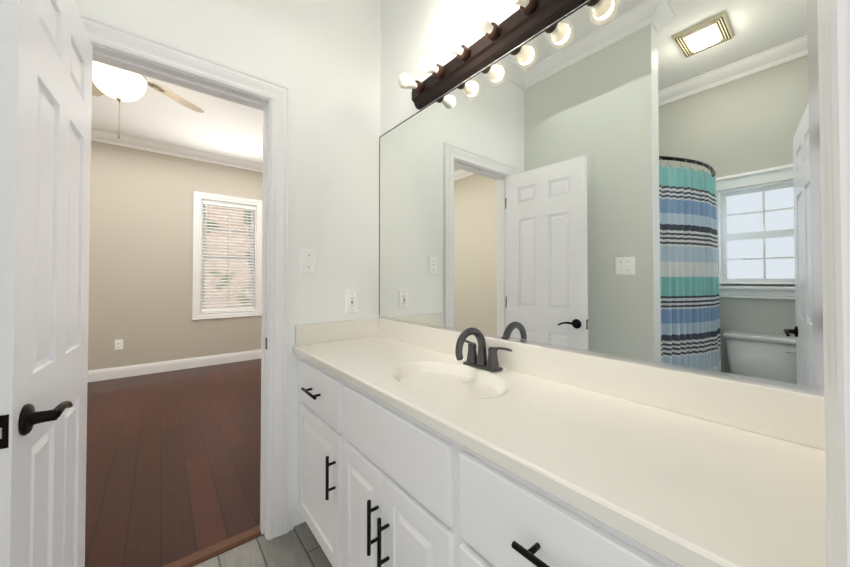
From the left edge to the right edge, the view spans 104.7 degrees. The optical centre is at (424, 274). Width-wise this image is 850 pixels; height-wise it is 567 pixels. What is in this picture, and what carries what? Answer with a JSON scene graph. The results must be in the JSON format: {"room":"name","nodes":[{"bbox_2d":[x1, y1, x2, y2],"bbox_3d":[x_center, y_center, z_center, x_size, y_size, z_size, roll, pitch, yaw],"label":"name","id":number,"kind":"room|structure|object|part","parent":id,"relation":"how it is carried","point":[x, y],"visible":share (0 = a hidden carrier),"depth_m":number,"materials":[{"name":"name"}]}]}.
{"room":"bathroom","nodes":[
{"label":"bathroom","id":0,"kind":"room"},
{"bbox_2d":[85,359,260,566],"bbox_3d":[-2.193,1.317,3.065,4.440,0.060,3.985,1,-1,-39],"label":"floor","id":1,"kind":"structure","parent":0,"point":[173,460],"depth_m":2.23,"materials":[{"name":"brown wood"}]},
{"bbox_2d":[163,525,263,566],"bbox_3d":[-1.058,1.257,1.424,0.645,0.011,0.075,1,-1,-39],"label":"threshold","id":2,"kind":"object","parent":1,"relation":"on","point":[203,555],"depth_m":1.50,"materials":[{"name":"brown wood"}]},
{"bbox_2d":[88,141,262,370],"bbox_3d":[-3.406,-0.216,4.592,4.200,3.050,0.120,1,-1,-39],"label":"wall","id":3,"kind":"structure","parent":0,"point":[141,258],"depth_m":4.33,"materials":[{"name":"beige paint"}]},
{"bbox_2d":[115,339,122,349],"bbox_3d":[-3.855,0.883,4.130,0.076,0.124,0.008,1,-1,-39],"label":"outlet","id":4,"kind":"object","parent":3,"relation":"attached to","point":[118,344],"visible":1,"depth_m":4.13,"materials":[{"name":"white plastic"}]},
{"bbox_2d":[88,349,260,381],"bbox_3d":[-3.364,1.238,4.518,4.200,0.140,0.015,1,-1,-39],"label":"baseboard","id":5,"kind":"structure","parent":3,"relation":"attached to","point":[130,370],"depth_m":4.42,"materials":[{"name":"white paint"}]},
{"bbox_2d":[91,129,262,172],"bbox_3d":[-3.341,-1.684,4.534,4.200,0.115,0.086,1,-1,-39],"label":"crown molding","id":6,"kind":"structure","parent":3,"relation":"attached to","point":[131,142],"depth_m":4.42,"materials":[{"name":"white paint"}]},
{"bbox_2d":[192,191,261,319],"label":"bedroom window","id":7,"kind":"structure","parent":3,"relation":"in","point":[227,257],"depth_m":4.92,"materials":[{"name":"white paint"}]},
{"bbox_3d":[-2.976,-0.265,4.976,0.686,1.596,0.034,1,-1,-39],"label":"sash","id":8,"kind":"part","parent":7,"relation":"part of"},
{"bbox_3d":[-2.976,-0.265,4.976,0.686,1.596,0.004,1,-1,-39],"label":"glass","id":9,"kind":"part","parent":7,"relation":"part of","materials":[{"name":"clear glass"}]},
{"bbox_2d":[91,76,262,163],"bbox_3d":[-2.188,-1.803,3.105,4.440,0.080,4.000,1,-1,-39],"label":"ceiling","id":10,"kind":"structure","parent":0,"point":[222,127],"depth_m":3.76,"materials":[{"name":"white paint"}]},
{"bbox_2d":[92,60,203,137],"bbox_3d":[-2.190,-1.365,2.277,1.233,0.820,1.272,1,-1,-39],"label":"fan","id":11,"kind":"object","parent":10,"relation":"hanging from","point":[118,84],"visible":0.4,"depth_m":2.27,"materials":[{"name":"white glass"}]},
{"bbox_3d":[-2.158,-1.099,2.309,0.028,0.289,0.028,1,-1,-39],"label":"chain","id":12,"kind":"part","parent":11,"relation":"part of","materials":[{"name":"silver metal"}]},
{"bbox_3d":[-2.158,-1.326,2.313,0.304,0.165,0.304,1,-1,-39],"label":"lamp shade","id":13,"kind":"part","parent":11,"relation":"part of","materials":[{"name":"white glass"}]},
{"bbox_2d":[74,0,379,525],"bbox_3d":[-0.239,-0.253,2.046,2.708,3.050,0.060,1,-1,-39],"label":"wall","id":14,"kind":"structure","parent":0,"point":[326,60],"depth_m":1.74,"materials":[{"name":"white paint"}]},
{"bbox_2d":[0,0,92,566],"bbox_3d":[-1.054,0.198,0.928,0.153,2.090,0.657,1,-1,-36],"label":"bedroom door","id":15,"kind":"structure","parent":14,"relation":"in","point":[46,50],"depth_m":0.82,"materials":[{"name":"white paint"}]},
{"bbox_2d":[78,10,290,539],"bbox_3d":[-1.040,0.159,1.418,0.839,2.207,0.144,1,-1,-39],"label":"door frame","id":16,"kind":"structure","parent":14,"relation":"attached to","point":[114,36],"depth_m":1.59,"materials":[{"name":"white paint"}]},
{"bbox_2d":[289,499,293,530],"bbox_3d":[-1.004,1.175,0.261,2.268,0.140,1.726,1,-1,-39],"label":"baseboard","id":17,"kind":"structure","parent":14,"relation":"attached to","point":[291,515],"depth_m":1.63,"materials":[{"name":"white paint"}]},
{"bbox_2d":[301,249,315,272],"bbox_3d":[-0.601,-0.069,1.701,0.076,0.124,0.016,1,-1,-39],"label":"light switch","id":18,"kind":"object","parent":14,"relation":"attached to","point":[308,261],"visible":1,"depth_m":1.70,"materials":[{"name":"white plastic"}]},
{"bbox_2d":[345,291,357,312],"bbox_3d":[-0.413,0.155,1.854,0.076,0.124,0.009,1,-1,-39],"label":"outlet","id":19,"kind":"object","parent":14,"relation":"attached to","point":[351,301],"visible":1,"depth_m":1.85,"materials":[{"name":"white plastic"}]},
{"bbox_2d":[193,521,332,566],"bbox_3d":[-0.597,1.274,0.154,3.010,0.060,2.491,1,-1,-39],"label":"floor","id":20,"kind":"structure","parent":0,"point":[298,546],"depth_m":1.49,"materials":[{"name":"grey tile"}]},
{"bbox_2d":[293,318,827,566],"bbox_3d":[0.060,0.726,1.125,0.535,1.065,1.718,1,-1,-39],"label":"bathroom vanity","id":21,"kind":"object","parent":20,"relation":"on","point":[422,446],"visible":0.94,"depth_m":0.76,"materials":[{"name":"white paint"}]},
{"bbox_2d":[455,327,511,371],"bbox_3d":[0.174,0.273,1.208,0.162,0.156,0.254,1,-1,-39],"label":"faucet","id":22,"kind":"object","parent":21,"relation":"on","point":[474,362],"depth_m":1.22,"materials":[{"name":"grey metal"}]},
{"bbox_2d":[380,0,823,349],"bbox_3d":[0.354,-0.265,1.300,0.120,3.050,1.846,1,-1,-39],"label":"wall","id":23,"kind":"structure","parent":0,"point":[410,30],"depth_m":1.73,"materials":[{"name":"white paint"}]},
{"bbox_2d":[398,0,587,109],"bbox_3d":[0.181,-0.908,1.265,0.204,0.116,0.914,1,-1,-39],"label":"light bar","id":24,"kind":"object","parent":23,"relation":"attached to","point":[527,20],"visible":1,"depth_m":1.27,"materials":[{"name":"brown metal"}]},
{"bbox_2d":[379,0,823,395],"bbox_3d":[0.258,-0.294,1.317,0.008,1.095,1.696,1,-1,-39],"label":"vanity mirror","id":25,"kind":"object","parent":23,"relation":"attached to","point":[635,181],"visible":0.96,"depth_m":0.92,"materials":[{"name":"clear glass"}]},
{"bbox_3d":[0.115,-1.348,0.015,0.751,0.922,0.120,1,-1,-39],"label":"wall","id":26,"kind":"structure","parent":0,"visible":0},
{"bbox_2d":[817,0,849,566],"bbox_3d":[0.070,0.139,0.049,0.909,2.207,0.022,1,-1,-39],"label":"door frame","id":27,"kind":"structure","parent":26,"relation":"attached to","point":[834,57],"depth_m":0.28,"materials":[{"name":"white paint"}]}
]}

